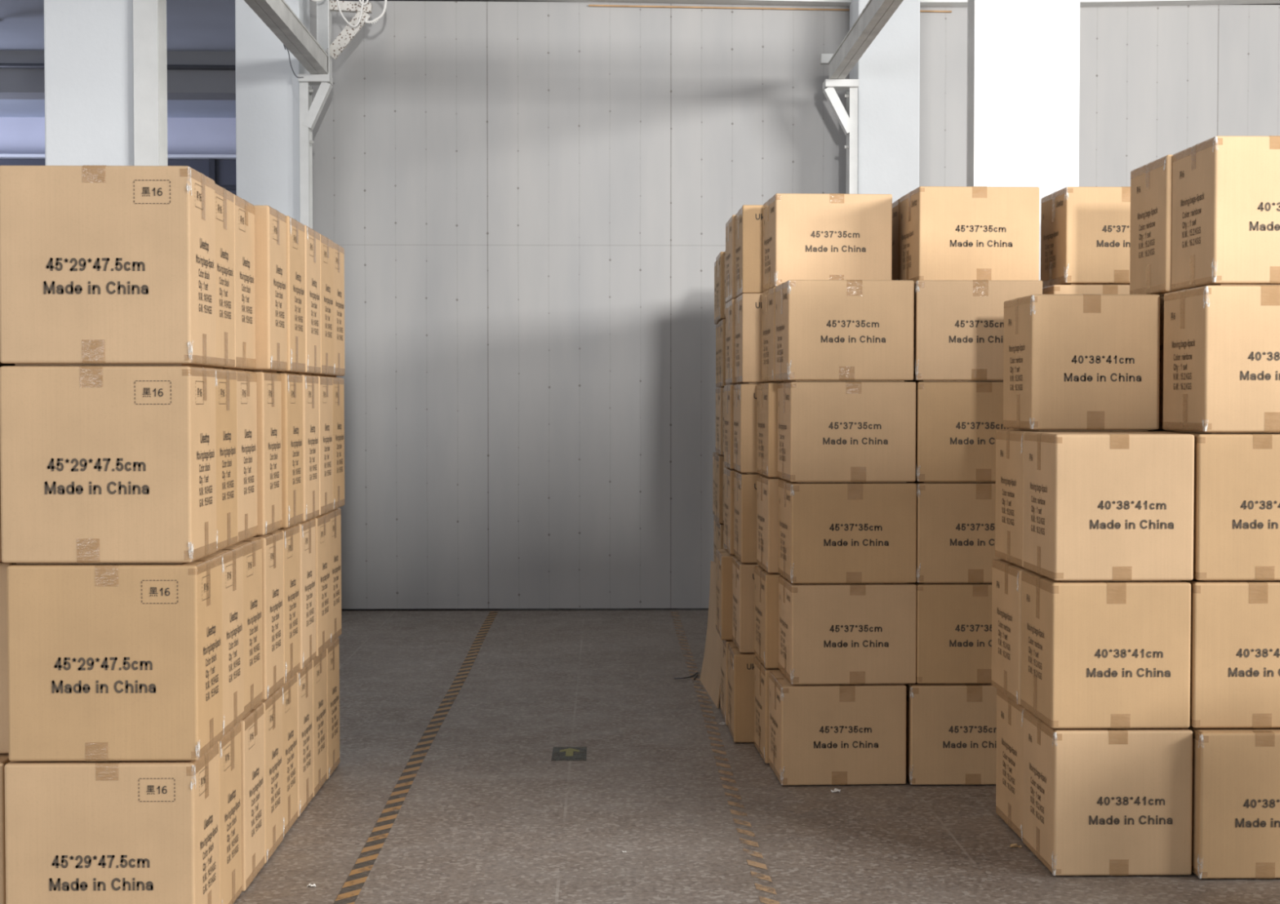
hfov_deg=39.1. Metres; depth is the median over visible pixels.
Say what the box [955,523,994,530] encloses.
print
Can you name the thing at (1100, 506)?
print
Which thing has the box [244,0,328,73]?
beam
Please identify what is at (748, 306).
carton
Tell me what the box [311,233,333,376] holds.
carton
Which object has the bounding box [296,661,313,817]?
carton
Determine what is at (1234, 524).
print
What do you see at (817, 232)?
print
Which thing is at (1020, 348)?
print
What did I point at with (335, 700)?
print
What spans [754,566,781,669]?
carton
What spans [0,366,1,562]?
carton
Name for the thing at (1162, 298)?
carton
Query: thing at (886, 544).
print
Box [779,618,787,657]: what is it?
print
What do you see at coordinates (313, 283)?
print
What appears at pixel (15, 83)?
beam
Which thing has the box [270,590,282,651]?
print
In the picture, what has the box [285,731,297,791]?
print
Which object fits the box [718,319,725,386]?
carton
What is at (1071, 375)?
print
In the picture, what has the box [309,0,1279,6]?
beam
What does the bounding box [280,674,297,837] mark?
carton
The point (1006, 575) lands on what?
carton
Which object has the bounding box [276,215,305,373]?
carton
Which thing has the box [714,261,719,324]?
carton
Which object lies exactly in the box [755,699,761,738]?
print
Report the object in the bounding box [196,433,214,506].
print
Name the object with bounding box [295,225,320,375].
carton
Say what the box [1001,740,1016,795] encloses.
print
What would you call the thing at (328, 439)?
print
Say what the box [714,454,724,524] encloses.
carton
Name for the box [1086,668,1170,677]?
print
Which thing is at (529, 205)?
wall
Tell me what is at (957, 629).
print
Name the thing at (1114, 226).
print
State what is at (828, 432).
carton
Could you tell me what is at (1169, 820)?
print
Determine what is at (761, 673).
carton
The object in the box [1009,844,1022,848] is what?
scrap
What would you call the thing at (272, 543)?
carton
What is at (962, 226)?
print
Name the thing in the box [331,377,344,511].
carton
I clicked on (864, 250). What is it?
print
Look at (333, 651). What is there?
carton
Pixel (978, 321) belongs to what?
print
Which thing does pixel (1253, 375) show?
print
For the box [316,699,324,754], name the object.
print
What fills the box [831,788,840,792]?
scrap
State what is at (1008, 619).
print
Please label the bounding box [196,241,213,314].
print
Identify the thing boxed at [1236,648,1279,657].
print
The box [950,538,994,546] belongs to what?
print
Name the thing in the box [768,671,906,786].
carton
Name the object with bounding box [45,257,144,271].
print
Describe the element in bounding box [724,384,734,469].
carton
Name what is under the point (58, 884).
print
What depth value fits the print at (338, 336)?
6.45 m
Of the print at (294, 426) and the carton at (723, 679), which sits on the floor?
the carton at (723, 679)
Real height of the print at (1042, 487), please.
0.145 m
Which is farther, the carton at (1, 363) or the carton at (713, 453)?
the carton at (713, 453)
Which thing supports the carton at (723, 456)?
on the carton
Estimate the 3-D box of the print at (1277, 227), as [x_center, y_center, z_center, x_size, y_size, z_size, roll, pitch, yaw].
[1.817,-0.631,5.020,0.236,0.027,0.001,0,2,-1]
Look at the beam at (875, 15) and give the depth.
9.75 m
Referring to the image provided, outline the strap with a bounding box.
[674,672,698,679]
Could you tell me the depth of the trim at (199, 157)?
18.02 m
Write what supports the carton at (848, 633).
on the carton at (820, 735)
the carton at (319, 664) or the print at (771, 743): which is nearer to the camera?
the carton at (319, 664)
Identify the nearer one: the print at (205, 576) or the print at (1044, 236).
the print at (205, 576)
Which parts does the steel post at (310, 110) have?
post, bracket arm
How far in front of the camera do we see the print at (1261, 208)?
5.02 m
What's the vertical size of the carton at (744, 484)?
0.351 m
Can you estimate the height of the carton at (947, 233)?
0.351 m
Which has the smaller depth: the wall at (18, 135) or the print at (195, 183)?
the print at (195, 183)
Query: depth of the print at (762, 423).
6.80 m
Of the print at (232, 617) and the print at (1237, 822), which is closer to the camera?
the print at (232, 617)
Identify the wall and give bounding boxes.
[0,0,235,117]
[0,117,235,154]
[309,0,1279,608]
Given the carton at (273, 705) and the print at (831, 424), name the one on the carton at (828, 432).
the print at (831, 424)
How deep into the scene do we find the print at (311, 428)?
5.88 m
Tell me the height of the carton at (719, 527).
0.351 m
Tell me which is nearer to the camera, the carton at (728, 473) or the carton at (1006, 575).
the carton at (1006, 575)
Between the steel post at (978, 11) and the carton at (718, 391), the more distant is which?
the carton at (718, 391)
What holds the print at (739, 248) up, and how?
attached to the carton at (749, 218)
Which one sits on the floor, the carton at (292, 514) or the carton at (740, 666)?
the carton at (740, 666)
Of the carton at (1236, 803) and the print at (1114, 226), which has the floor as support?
the carton at (1236, 803)
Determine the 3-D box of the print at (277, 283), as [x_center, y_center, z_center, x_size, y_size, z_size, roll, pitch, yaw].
[-1.060,-0.458,5.299,0.001,0.181,0.195,0,2,-1]
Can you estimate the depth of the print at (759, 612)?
6.81 m
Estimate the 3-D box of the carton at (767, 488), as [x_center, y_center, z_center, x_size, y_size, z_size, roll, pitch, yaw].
[0.677,0.268,6.790,0.440,0.351,0.366,0,2,-3]
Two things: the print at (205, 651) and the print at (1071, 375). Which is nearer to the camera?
the print at (205, 651)
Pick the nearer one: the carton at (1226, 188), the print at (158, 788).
the print at (158, 788)
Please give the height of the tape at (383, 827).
0.001 m
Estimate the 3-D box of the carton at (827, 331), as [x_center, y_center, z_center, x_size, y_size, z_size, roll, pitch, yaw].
[0.719,-0.425,6.394,0.440,0.351,0.369,0,2,-3]
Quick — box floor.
[233,608,1279,903]
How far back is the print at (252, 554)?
4.95 m
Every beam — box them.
[0,50,235,100]
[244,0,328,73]
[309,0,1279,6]
[827,0,903,79]
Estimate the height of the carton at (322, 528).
0.474 m
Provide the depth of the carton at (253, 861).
4.99 m
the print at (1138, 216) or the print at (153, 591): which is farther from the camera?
the print at (1138, 216)
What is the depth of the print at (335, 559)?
6.48 m
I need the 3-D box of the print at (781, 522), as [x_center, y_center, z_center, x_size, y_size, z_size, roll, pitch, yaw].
[0.513,0.317,6.432,0.001,0.134,0.215,0,2,-3]
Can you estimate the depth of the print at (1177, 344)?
5.21 m
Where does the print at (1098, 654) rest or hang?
attached to the carton at (1095, 655)
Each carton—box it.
[0,164,216,367]
[0,361,22,366]
[0,365,217,564]
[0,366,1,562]
[0,562,16,754]
[0,753,10,903]
[4,742,219,903]
[6,555,222,761]
[203,183,235,368]
[208,546,244,736]
[213,368,237,551]
[217,722,242,903]
[222,194,255,370]
[231,537,262,716]
[235,370,257,543]
[240,703,265,892]
[244,204,287,373]
[252,530,284,700]
[255,372,282,536]
[259,687,283,864]
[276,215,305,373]
[277,524,300,684]
[279,373,303,529]
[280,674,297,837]
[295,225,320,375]
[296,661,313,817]
[297,518,315,670]
[301,374,319,521]
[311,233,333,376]
[311,649,326,798]
[314,512,330,657]
[318,376,333,515]
[324,241,345,377]
[326,637,339,779]
[328,507,341,644]
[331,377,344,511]
[712,452,718,515]
[713,516,715,563]
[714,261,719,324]
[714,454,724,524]
[715,251,725,321]
[715,324,724,387]
[715,387,723,455]
[715,520,724,549]
[715,549,735,640]
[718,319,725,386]
[720,639,733,725]
[722,387,724,455]
[722,456,725,524]
[724,250,726,318]
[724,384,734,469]
[724,467,736,555]
[725,214,736,302]
[725,298,742,384]
[727,642,755,742]
[732,556,759,653]
[733,383,759,474]
[733,471,760,564]
[734,204,763,297]
[734,293,769,384]
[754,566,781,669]
[754,657,780,764]
[756,382,778,478]
[756,475,781,573]
[761,286,783,382]
[762,193,892,292]
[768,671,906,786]
[774,280,914,382]
[777,382,915,483]
[777,479,916,584]
[777,575,916,684]
[891,198,899,279]
[899,186,1039,281]
[903,682,996,785]
[904,280,1042,382]
[907,480,999,583]
[911,582,991,684]
[915,382,1017,483]
[991,559,1028,705]
[995,430,1137,568]
[995,689,1025,840]
[1003,293,1159,431]
[1020,570,1191,728]
[1022,709,1192,875]
[1023,431,1194,582]
[1040,186,1130,287]
[1042,284,1129,294]
[1129,154,1173,296]
[1137,430,1174,432]
[1148,295,1173,431]
[1160,431,1279,581]
[1162,285,1279,433]
[1171,135,1279,291]
[1181,578,1279,728]
[1186,726,1279,879]
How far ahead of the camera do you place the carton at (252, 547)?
5.02 m
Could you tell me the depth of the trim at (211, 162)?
18.11 m
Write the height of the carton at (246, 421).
0.474 m
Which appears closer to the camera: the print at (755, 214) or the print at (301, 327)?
the print at (301, 327)
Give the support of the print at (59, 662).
attached to the carton at (106, 662)
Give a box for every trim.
[0,154,235,159]
[208,159,236,190]
[588,4,951,12]
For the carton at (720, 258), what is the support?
on the carton at (722, 324)
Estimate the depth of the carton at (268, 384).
5.22 m
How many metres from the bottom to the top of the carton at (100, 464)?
0.474 m
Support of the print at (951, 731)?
attached to the carton at (951, 729)
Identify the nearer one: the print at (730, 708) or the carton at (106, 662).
the carton at (106, 662)
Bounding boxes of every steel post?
[133,0,167,165]
[297,73,333,229]
[822,79,858,194]
[966,0,990,186]
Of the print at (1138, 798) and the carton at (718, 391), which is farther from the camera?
the carton at (718, 391)
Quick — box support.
[316,0,372,76]
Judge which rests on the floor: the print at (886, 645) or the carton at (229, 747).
the carton at (229, 747)
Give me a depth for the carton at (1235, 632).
5.05 m
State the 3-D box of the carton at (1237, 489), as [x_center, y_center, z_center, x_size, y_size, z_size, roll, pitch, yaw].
[1.754,0.152,5.231,0.393,0.415,0.381,0,2,-1]
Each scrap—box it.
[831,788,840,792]
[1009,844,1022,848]
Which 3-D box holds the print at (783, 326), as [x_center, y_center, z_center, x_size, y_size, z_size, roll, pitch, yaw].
[0.499,-0.387,6.411,0.001,0.134,0.215,0,2,-3]
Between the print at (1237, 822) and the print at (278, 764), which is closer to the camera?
the print at (1237, 822)
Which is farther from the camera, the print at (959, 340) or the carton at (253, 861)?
the print at (959, 340)
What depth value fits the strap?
8.68 m
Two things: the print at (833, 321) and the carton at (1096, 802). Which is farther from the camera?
the print at (833, 321)
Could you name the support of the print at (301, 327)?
attached to the carton at (295, 273)
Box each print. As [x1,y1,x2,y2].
[43,280,148,294]
[44,481,149,494]
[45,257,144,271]
[47,457,145,471]
[48,878,153,891]
[52,680,155,693]
[52,855,149,868]
[54,657,152,671]
[133,179,170,204]
[134,380,171,404]
[138,778,174,802]
[141,580,177,604]
[195,182,203,209]
[195,381,204,404]
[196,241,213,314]
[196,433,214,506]
[199,766,207,795]
[200,815,217,894]
[202,576,210,601]
[203,625,220,702]
[217,247,233,319]
[218,382,224,404]
[220,433,235,500]
[225,790,239,864]
[226,612,242,683]
[240,257,253,324]
[240,382,247,404]
[242,429,253,494]
[246,554,253,577]
[248,599,261,666]
[249,768,262,836]
[268,430,280,488]
[268,706,274,730]
[269,748,281,813]
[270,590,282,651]
[274,267,285,327]
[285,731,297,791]
[288,581,297,639]
[291,426,302,484]
[293,271,304,331]
[302,714,311,773]
[305,571,315,626]
[308,425,318,479]
[310,278,319,333]
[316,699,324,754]
[320,563,329,615]
[323,425,332,475]
[324,284,333,337]
[330,686,338,738]
[332,555,340,605]
[335,422,343,472]
[337,291,343,340]
[724,421,728,451]
[726,254,729,285]
[728,682,732,719]
[733,595,736,631]
[735,244,740,278]
[735,333,740,365]
[746,664,754,670]
[755,213,763,219]
[755,302,761,308]
[755,606,760,644]
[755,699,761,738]
[757,514,764,551]
[758,422,764,457]
[763,329,769,364]
[764,237,771,274]
[769,713,777,758]
[776,325,784,362]
[778,424,786,461]
[779,522,787,560]
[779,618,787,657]
[805,244,866,252]
[810,231,859,237]
[813,741,878,748]
[819,726,871,733]
[821,335,885,342]
[822,437,888,444]
[823,539,888,546]
[823,640,888,648]
[826,320,879,327]
[828,422,881,429]
[829,524,882,531]
[829,625,882,632]
[902,231,913,270]
[942,741,996,748]
[948,726,996,733]
[949,335,1002,342]
[949,640,991,647]
[950,240,1012,247]
[950,437,994,444]
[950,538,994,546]
[955,225,1005,231]
[955,320,1004,327]
[955,422,1008,429]
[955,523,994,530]
[955,625,991,631]
[997,608,1012,660]
[1000,476,1016,525]
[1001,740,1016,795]
[1008,345,1024,391]
[1026,622,1044,679]
[1029,763,1046,823]
[1030,484,1047,534]
[1043,231,1057,270]
[1064,373,1141,382]
[1071,355,1134,364]
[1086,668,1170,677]
[1088,816,1172,825]
[1089,520,1173,528]
[1094,648,1163,657]
[1097,240,1129,247]
[1097,500,1166,510]
[1097,796,1164,805]
[1102,225,1129,232]
[1137,206,1157,257]
[1171,339,1195,390]
[1180,191,1204,247]
[1228,667,1279,677]
[1232,520,1278,528]
[1235,818,1279,827]
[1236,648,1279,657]
[1240,370,1279,380]
[1240,500,1279,509]
[1243,800,1279,808]
[1248,351,1279,360]
[1249,221,1279,231]
[1257,201,1279,211]
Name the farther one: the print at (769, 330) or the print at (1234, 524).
the print at (769, 330)
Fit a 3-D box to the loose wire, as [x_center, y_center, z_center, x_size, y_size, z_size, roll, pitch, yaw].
[-1.946,-2.197,10.104,0.114,0.192,0.006,0,2,-1]
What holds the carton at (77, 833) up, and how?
on the floor
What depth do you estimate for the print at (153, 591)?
4.29 m
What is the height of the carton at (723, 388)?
0.351 m
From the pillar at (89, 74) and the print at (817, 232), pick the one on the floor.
the pillar at (89, 74)
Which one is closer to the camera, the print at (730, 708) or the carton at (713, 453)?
the print at (730, 708)
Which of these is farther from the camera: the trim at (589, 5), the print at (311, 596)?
the trim at (589, 5)
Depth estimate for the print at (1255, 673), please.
5.05 m
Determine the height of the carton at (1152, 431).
0.415 m
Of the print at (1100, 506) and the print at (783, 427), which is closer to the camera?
the print at (1100, 506)
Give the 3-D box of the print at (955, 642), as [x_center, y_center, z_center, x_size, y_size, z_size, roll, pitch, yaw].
[1.188,0.665,6.255,0.226,0.025,0.001,0,2,-1]
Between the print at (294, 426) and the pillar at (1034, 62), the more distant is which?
the pillar at (1034, 62)
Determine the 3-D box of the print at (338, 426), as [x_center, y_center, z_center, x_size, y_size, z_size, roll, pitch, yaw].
[-1.078,-0.016,6.469,0.001,0.181,0.195,0,2,-1]
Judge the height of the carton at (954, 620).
0.351 m
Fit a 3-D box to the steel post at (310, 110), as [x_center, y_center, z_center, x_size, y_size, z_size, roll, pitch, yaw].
[-1.962,-0.627,10.961,0.191,3.305,0.182,0,2,-1]
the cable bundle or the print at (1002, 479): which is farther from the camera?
the cable bundle
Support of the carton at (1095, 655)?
on the carton at (1096, 802)
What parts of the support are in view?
arm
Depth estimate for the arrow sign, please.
6.82 m
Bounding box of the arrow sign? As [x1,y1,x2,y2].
[551,747,586,760]
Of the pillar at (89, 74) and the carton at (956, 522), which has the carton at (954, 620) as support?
the carton at (956, 522)
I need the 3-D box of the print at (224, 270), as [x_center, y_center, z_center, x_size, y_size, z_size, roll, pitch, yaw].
[-1.087,-0.441,4.721,0.001,0.181,0.195,0,2,-1]
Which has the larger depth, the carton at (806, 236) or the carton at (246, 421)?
the carton at (806, 236)
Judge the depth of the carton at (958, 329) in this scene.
6.22 m
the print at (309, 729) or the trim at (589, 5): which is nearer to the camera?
the print at (309, 729)
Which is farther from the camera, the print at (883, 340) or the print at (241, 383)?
the print at (883, 340)
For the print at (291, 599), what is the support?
attached to the carton at (291, 629)
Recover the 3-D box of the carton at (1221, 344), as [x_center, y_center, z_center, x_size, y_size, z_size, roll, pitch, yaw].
[1.769,-0.264,5.219,0.395,0.415,0.383,0,2,-1]
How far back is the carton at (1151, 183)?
5.55 m
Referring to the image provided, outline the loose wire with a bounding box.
[283,44,303,78]
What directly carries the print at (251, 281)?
attached to the carton at (244, 211)
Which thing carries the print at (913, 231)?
attached to the carton at (947, 233)
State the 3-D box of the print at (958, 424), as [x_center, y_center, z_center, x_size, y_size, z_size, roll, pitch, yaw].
[1.185,-0.092,6.233,0.184,0.026,0.001,0,2,-1]
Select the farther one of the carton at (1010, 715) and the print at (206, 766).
the carton at (1010, 715)
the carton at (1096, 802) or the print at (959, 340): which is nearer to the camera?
the carton at (1096, 802)
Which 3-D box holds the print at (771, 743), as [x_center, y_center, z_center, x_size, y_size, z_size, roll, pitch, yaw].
[0.479,1.020,6.452,0.001,0.134,0.215,0,2,-3]
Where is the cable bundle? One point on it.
(366, 20)
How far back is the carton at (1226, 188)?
5.02 m
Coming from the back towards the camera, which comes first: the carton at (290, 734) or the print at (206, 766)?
the carton at (290, 734)
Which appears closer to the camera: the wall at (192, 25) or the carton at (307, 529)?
the carton at (307, 529)
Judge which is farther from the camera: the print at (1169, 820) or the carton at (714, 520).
the carton at (714, 520)
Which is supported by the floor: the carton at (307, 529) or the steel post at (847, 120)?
the steel post at (847, 120)
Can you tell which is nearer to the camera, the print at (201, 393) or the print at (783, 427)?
the print at (201, 393)
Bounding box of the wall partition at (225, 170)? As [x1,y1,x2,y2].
[0,159,236,195]
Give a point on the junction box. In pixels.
(824, 58)
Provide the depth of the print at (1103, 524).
5.04 m
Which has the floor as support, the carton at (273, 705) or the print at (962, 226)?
the carton at (273, 705)
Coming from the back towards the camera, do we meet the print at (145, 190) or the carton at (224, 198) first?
the carton at (224, 198)
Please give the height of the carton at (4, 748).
0.474 m
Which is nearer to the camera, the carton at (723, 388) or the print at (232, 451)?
the print at (232, 451)
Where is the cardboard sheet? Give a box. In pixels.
[699,561,720,708]
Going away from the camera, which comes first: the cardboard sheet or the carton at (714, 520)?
the cardboard sheet
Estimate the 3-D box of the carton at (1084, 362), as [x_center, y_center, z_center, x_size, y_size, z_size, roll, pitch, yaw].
[1.375,-0.277,5.643,0.395,0.415,0.383,0,2,-2]
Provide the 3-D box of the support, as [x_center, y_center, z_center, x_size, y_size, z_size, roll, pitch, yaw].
[-1.794,-2.553,10.902,0.342,0.550,0.110,0,2,-1]
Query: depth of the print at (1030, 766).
5.24 m
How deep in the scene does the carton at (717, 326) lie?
9.82 m
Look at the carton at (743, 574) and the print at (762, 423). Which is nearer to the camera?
the print at (762, 423)
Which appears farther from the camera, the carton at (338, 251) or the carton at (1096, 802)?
the carton at (338, 251)
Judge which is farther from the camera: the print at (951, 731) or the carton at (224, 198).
the print at (951, 731)
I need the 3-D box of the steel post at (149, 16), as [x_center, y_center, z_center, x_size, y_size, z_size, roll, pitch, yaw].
[-2.004,-1.220,7.378,0.099,4.700,0.148,0,2,-1]
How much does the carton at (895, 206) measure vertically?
0.351 m
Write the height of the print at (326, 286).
0.181 m
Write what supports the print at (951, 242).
attached to the carton at (947, 233)
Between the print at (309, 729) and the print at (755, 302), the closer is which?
the print at (309, 729)
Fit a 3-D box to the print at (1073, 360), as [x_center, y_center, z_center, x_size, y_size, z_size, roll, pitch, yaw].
[1.403,-0.281,5.454,0.193,0.026,0.001,0,2,-2]
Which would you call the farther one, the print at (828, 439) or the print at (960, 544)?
the print at (960, 544)
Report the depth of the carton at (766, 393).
6.63 m
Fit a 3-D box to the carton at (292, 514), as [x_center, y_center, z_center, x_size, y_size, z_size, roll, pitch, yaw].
[-1.293,-0.006,5.580,0.455,0.474,0.286,0,2,-1]
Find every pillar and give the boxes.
[44,0,133,165]
[235,0,310,222]
[848,0,919,203]
[989,0,1079,280]
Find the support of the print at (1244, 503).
attached to the carton at (1237, 489)
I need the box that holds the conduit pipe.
[0,62,235,70]
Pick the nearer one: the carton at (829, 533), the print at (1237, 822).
the print at (1237, 822)
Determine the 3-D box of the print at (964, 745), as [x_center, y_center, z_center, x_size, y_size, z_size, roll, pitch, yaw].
[1.166,1.017,6.255,0.226,0.025,0.001,0,2,-1]
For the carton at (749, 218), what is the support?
on the carton at (748, 306)
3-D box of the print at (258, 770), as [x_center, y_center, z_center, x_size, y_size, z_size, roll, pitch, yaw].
[-1.076,0.976,5.052,0.001,0.181,0.195,0,2,-1]
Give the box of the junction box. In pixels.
[820,53,833,64]
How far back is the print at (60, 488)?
4.28 m
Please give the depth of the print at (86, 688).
4.30 m
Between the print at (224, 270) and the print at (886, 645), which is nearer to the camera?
the print at (224, 270)
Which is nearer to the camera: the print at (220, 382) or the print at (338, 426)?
the print at (220, 382)
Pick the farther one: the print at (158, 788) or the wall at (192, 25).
the wall at (192, 25)
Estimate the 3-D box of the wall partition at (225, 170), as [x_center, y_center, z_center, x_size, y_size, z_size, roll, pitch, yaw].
[-5.858,-1.068,18.216,9.000,3.765,0.100,0,2,-1]
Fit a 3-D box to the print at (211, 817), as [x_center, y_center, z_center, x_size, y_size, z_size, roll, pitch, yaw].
[-1.070,0.993,4.474,0.001,0.181,0.195,0,2,-1]
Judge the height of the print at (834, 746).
0.025 m
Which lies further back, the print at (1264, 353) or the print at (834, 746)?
the print at (834, 746)
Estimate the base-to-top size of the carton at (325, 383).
0.474 m
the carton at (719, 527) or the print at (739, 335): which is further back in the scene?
the carton at (719, 527)
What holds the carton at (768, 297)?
on the carton at (766, 393)
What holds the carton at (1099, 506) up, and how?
on the carton at (1095, 655)
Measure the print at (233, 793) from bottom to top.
0.181 m
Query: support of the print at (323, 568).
attached to the carton at (322, 528)
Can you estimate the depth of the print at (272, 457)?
5.31 m
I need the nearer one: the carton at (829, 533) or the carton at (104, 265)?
the carton at (104, 265)
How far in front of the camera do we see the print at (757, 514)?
6.80 m
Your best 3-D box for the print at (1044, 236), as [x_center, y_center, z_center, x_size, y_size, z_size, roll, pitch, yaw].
[1.522,-0.747,6.671,0.001,0.134,0.215,0,2,-2]
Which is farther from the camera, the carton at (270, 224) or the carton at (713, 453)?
the carton at (713, 453)
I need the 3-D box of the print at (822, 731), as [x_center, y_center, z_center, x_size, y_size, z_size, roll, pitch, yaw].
[0.714,0.964,6.252,0.184,0.026,0.001,0,2,-3]
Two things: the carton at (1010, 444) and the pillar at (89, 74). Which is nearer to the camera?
the carton at (1010, 444)
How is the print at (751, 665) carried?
attached to the carton at (740, 666)
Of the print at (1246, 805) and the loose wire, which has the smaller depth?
the print at (1246, 805)
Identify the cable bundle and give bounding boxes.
[311,0,386,26]
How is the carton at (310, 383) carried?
on the carton at (307, 529)
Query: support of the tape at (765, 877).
on the floor
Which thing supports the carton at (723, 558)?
on the carton at (723, 679)
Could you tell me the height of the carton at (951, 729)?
0.351 m
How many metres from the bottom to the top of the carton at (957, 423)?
0.351 m
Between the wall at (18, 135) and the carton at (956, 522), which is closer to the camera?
the carton at (956, 522)
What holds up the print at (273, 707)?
attached to the carton at (273, 705)
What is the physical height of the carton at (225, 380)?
0.474 m
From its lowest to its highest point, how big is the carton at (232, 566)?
0.474 m
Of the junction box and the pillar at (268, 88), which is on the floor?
the pillar at (268, 88)
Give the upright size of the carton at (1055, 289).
0.351 m
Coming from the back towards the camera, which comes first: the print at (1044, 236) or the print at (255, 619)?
the print at (1044, 236)
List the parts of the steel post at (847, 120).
bracket arm, post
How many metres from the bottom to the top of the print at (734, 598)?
0.134 m
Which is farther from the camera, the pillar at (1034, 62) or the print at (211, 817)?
the pillar at (1034, 62)
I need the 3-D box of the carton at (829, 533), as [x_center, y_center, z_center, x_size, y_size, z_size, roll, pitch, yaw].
[0.732,0.279,6.415,0.440,0.351,0.369,0,2,-3]
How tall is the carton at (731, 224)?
0.351 m
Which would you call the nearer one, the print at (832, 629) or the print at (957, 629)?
the print at (832, 629)
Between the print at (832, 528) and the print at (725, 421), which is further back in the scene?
the print at (725, 421)
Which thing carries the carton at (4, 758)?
on the floor
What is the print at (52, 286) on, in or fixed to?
attached to the carton at (104, 265)
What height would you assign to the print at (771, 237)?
0.134 m
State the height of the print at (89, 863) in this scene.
0.033 m
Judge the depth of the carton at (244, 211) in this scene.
4.98 m
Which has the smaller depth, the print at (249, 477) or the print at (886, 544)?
the print at (249, 477)
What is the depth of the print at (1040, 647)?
5.23 m
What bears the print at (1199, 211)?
attached to the carton at (1226, 188)
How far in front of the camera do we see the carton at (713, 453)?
9.88 m
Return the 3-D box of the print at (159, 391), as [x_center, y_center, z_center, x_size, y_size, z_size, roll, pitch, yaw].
[-1.158,-0.141,4.278,0.087,0.057,0.001,0,2,-1]
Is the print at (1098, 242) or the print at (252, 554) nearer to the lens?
the print at (252, 554)
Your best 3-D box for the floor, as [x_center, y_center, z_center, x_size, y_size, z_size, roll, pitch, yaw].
[-0.590,1.311,4.629,19.000,0.200,29.200,0,2,-1]
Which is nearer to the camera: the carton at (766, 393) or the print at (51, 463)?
the print at (51, 463)
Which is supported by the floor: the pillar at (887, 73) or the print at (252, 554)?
the pillar at (887, 73)
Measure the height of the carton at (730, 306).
0.351 m
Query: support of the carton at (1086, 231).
on the carton at (1055, 289)
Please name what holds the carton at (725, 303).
on the carton
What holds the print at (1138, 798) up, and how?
attached to the carton at (1096, 802)
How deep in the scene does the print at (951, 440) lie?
6.23 m
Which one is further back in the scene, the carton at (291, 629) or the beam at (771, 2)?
the beam at (771, 2)
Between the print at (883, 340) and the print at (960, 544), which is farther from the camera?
the print at (960, 544)
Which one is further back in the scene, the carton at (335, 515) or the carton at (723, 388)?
the carton at (723, 388)
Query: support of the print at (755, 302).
attached to the carton at (748, 306)
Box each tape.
[333,611,498,903]
[671,611,779,903]
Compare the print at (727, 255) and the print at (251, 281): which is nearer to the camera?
the print at (251, 281)
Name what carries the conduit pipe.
attached to the beam at (15, 83)
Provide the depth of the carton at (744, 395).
7.00 m
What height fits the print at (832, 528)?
0.026 m

